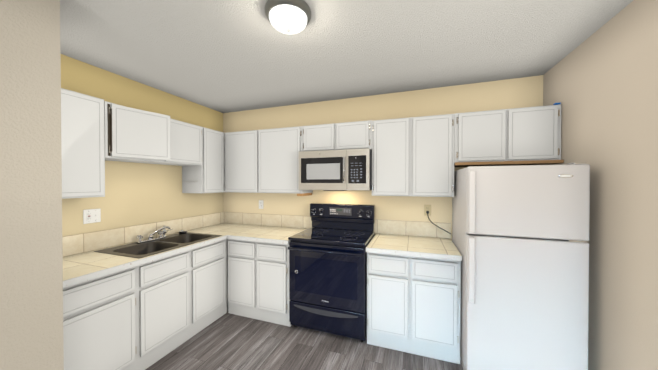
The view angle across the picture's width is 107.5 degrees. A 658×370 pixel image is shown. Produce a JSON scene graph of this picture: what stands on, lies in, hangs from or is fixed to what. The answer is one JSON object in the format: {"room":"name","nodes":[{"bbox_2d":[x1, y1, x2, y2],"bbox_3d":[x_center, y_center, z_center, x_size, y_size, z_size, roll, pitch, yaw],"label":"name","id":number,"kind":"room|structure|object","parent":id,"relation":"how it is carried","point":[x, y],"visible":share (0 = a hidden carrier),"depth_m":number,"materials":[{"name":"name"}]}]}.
{"room":"kitchen","nodes":[
{"label":"kitchen","id":0,"kind":"room"},
{"bbox_2d":[0,0,63,369],"bbox_3d":[-2.552,0.241,-0.675,0.957,2.440,4.400,0,1,19],"label":"wall","id":1,"kind":"structure","parent":0,"point":[31,295],"depth_m":1.14,"materials":[{"name":"beige paint"}]},
{"bbox_2d":[60,54,222,236],"bbox_3d":[-1.889,0.212,2.494,0.120,2.440,2.020,0,1,19],"label":"wall","id":2,"kind":"structure","parent":0,"point":[140,193],"depth_m":2.34,"materials":[{"name":"beige paint"}]},
{"bbox_2d":[61,88,104,198],"bbox_3d":[-1.935,-0.282,1.685,0.316,0.748,0.466,0,1,19],"label":"upper cabinet","id":3,"kind":"object","parent":2,"relation":"attached to","point":[83,145],"visible":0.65,"depth_m":1.72,"materials":[{"name":"white paint"}]},
{"bbox_2d":[83,209,100,223],"bbox_3d":[-1.981,0.260,2.022,0.016,0.116,0.116,0,1,19],"label":"outlet","id":4,"kind":"object","parent":2,"relation":"attached to","point":[91,215],"visible":1,"depth_m":2.02,"materials":[{"name":"white plastic"}]},
{"bbox_2d":[62,212,221,256],"bbox_3d":[-1.833,0.468,2.459,0.010,0.156,1.980,0,1,19],"label":"tile backsplash","id":5,"kind":"structure","parent":2,"relation":"attached to","point":[82,243],"depth_m":2.25,"materials":[{"name":"beige tile"}]},
{"bbox_2d":[104,101,201,165],"bbox_3d":[-1.659,-0.434,2.313,0.422,0.435,0.900,0,1,19],"label":"upper cabinet","id":6,"kind":"object","parent":2,"relation":"attached to","point":[134,135],"visible":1,"depth_m":2.10,"materials":[{"name":"white paint"}]},
{"bbox_2d":[182,127,223,192],"bbox_3d":[-1.508,-0.282,2.909,0.316,0.750,0.368,0,1,19],"label":"upper cabinet","id":7,"kind":"object","parent":2,"relation":"attached to","point":[206,175],"visible":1,"depth_m":2.79,"materials":[{"name":"white paint"}]},
{"bbox_2d":[145,311,462,369],"bbox_3d":[-0.828,1.487,-0.196,3.904,0.060,6.660,0,1,19],"label":"floor","id":8,"kind":"structure","parent":0,"point":[227,341],"depth_m":2.07,"materials":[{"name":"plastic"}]},
{"bbox_2d":[63,239,227,369],"bbox_3d":[-1.548,1.010,2.382,0.596,0.845,2.014,0,1,19],"label":"base cabinet","id":9,"kind":"object","parent":8,"relation":"on","point":[144,316],"visible":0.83,"depth_m":1.85,"materials":[{"name":"white paint"}]},
{"bbox_2d":[63,223,260,287],"bbox_3d":[-1.531,0.568,2.372,0.632,0.040,2.014,0,1,19],"label":"countertop","id":10,"kind":"structure","parent":9,"relation":"on","point":[83,267],"depth_m":1.80,"materials":[{"name":"tile"}]},
{"bbox_2d":[94,225,221,258],"bbox_3d":[-1.547,0.571,2.298,0.552,0.294,0.838,0,1,19],"label":"sink","id":11,"kind":"object","parent":10,"relation":"in","point":[140,248],"visible":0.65,"depth_m":2.29,"materials":[{"name":"grey metal"}]},
{"bbox_2d":[228,239,291,326],"bbox_3d":[-0.665,1.006,2.824,0.779,0.845,0.596,0,1,19],"label":"base cabinet","id":12,"kind":"object","parent":8,"relation":"on","point":[258,280],"visible":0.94,"depth_m":2.54,"materials":[{"name":"white paint"}]},
{"bbox_2d":[227,226,305,244],"bbox_3d":[-0.654,0.564,2.797,0.742,0.040,0.632,0,1,19],"label":"countertop","id":13,"kind":"structure","parent":12,"relation":"on","point":[273,234],"depth_m":2.66,"materials":[{"name":"tile"}]},
{"bbox_2d":[288,203,374,341],"bbox_3d":[0.051,0.827,2.521,0.760,1.210,0.668,0,1,19],"label":"range","id":14,"kind":"object","parent":8,"relation":"on","point":[327,280],"visible":0.98,"depth_m":2.29,"materials":[{"name":"black metal"}]},
{"bbox_2d":[367,252,460,363],"bbox_3d":[0.789,1.011,2.316,0.753,0.845,0.596,0,1,19],"label":"base cabinet","id":15,"kind":"object","parent":8,"relation":"on","point":[413,305],"visible":0.96,"depth_m":2.03,"materials":[{"name":"white paint"}]},
{"bbox_2d":[366,233,461,260],"bbox_3d":[0.783,0.569,2.295,0.753,0.040,0.632,0,1,19],"label":"countertop","id":16,"kind":"structure","parent":15,"relation":"on","point":[427,247],"depth_m":2.16,"materials":[{"name":"tile"}]},
{"bbox_2d":[452,162,589,369],"bbox_3d":[1.429,0.645,1.954,0.678,1.584,0.757,0,1,19],"label":"refrigerator","id":17,"kind":"object","parent":8,"relation":"on","point":[520,236],"visible":1,"depth_m":1.62,"materials":[{"name":"white metal"}]},
{"bbox_2d":[60,0,632,112],"bbox_3d":[-0.828,-1.013,-0.219,3.904,0.060,6.660,0,1,19],"label":"ceiling","id":18,"kind":"structure","parent":0,"point":[224,56],"depth_m":1.72,"materials":[{"name":"white paint"}]},
{"bbox_2d":[265,0,310,34],"bbox_3d":[-0.234,-0.938,1.390,0.264,0.120,0.264,0,1,19],"label":"flush-mount ceiling light","id":19,"kind":"object","parent":18,"relation":"attached to","point":[290,17],"visible":1,"depth_m":1.33,"materials":[{"name":"white glass"}]},
{"bbox_2d":[223,75,542,239],"bbox_3d":[0.250,0.208,2.880,3.904,2.440,0.120,0,1,19],"label":"wall","id":20,"kind":"structure","parent":0,"point":[523,92],"depth_m":2.69,"materials":[{"name":"beige paint"}]},
{"bbox_2d":[224,130,259,192],"bbox_3d":[-1.017,-0.284,3.084,0.482,0.750,0.316,0,1,19],"label":"upper cabinet","id":21,"kind":"object","parent":20,"relation":"attached to","point":[241,148],"depth_m":2.93,"materials":[{"name":"white paint"}]},
{"bbox_2d":[259,200,262,208],"bbox_3d":[-0.906,0.259,3.215,0.070,0.114,0.009,0,1,19],"label":"electrical outlet","id":22,"kind":"object","parent":20,"relation":"attached to","point":[260,204],"visible":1,"depth_m":3.21,"materials":[{"name":"white plastic"}]},
{"bbox_2d":[260,126,312,193],"bbox_3d":[-0.521,-0.282,2.910,0.570,0.750,0.316,0,1,19],"label":"upper cabinet","id":23,"kind":"object","parent":20,"relation":"attached to","point":[262,161],"depth_m":2.76,"materials":[{"name":"white paint"}]},
{"bbox_2d":[222,212,450,237],"bbox_3d":[-0.129,0.464,2.946,2.906,0.156,0.008,0,1,19],"label":"tile backsplash","id":24,"kind":"structure","parent":20,"relation":"attached to","point":[394,227],"depth_m":2.71,"materials":[{"name":"beige tile"}]},
{"bbox_2d":[302,120,371,150],"bbox_3d":[0.112,-0.510,2.687,0.770,0.290,0.316,0,1,19],"label":"upper cabinet","id":25,"kind":"object","parent":20,"relation":"attached to","point":[346,135],"visible":0.96,"depth_m":2.53,"materials":[{"name":"white paint"}]},
{"bbox_2d":[299,148,371,190],"bbox_3d":[0.091,-0.150,2.630,0.758,0.416,0.444,0,1,19],"label":"microwave","id":26,"kind":"object","parent":25,"relation":"attached to","point":[338,170],"visible":0.98,"depth_m":2.45,"materials":[{"name":"grey"}]},
{"bbox_2d":[372,114,454,196],"bbox_3d":[0.829,-0.270,2.439,0.746,0.755,0.316,0,1,19],"label":"upper cabinet","id":27,"kind":"object","parent":20,"relation":"attached to","point":[412,156],"visible":1,"depth_m":2.28,"materials":[{"name":"white paint"}]},
{"bbox_2d":[424,205,430,215],"bbox_3d":[1.036,0.266,2.537,0.070,0.114,0.009,0,1,19],"label":"electrical outlet","id":28,"kind":"object","parent":20,"relation":"attached to","point":[427,207],"visible":0.83,"depth_m":2.54,"materials":[{"name":"beige plastic"}]},
{"bbox_2d":[426,211,450,233],"bbox_3d":[1.129,0.387,2.489,0.235,0.228,0.022,0,1,19],"label":"power cord","id":29,"kind":"object","parent":28,"relation":"attached to","point":[427,212],"visible":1,"depth_m":2.50,"materials":[{"name":"black plastic"}]},
{"bbox_2d":[454,102,563,166],"bbox_3d":[1.540,-0.420,2.180,0.766,0.485,0.332,0,1,19],"label":"upper cabinet","id":30,"kind":"object","parent":20,"relation":"attached to","point":[519,136],"visible":0.94,"depth_m":2.03,"materials":[{"name":"white paint"}]},
{"bbox_2d":[543,0,657,369],"bbox_3d":[0.958,0.243,-0.831,0.120,2.440,6.420,0,1,19],"label":"wall","id":31,"kind":"structure","parent":0,"point":[601,84],"depth_m":1.39,"materials":[{"name":"beige paint"}]}
]}

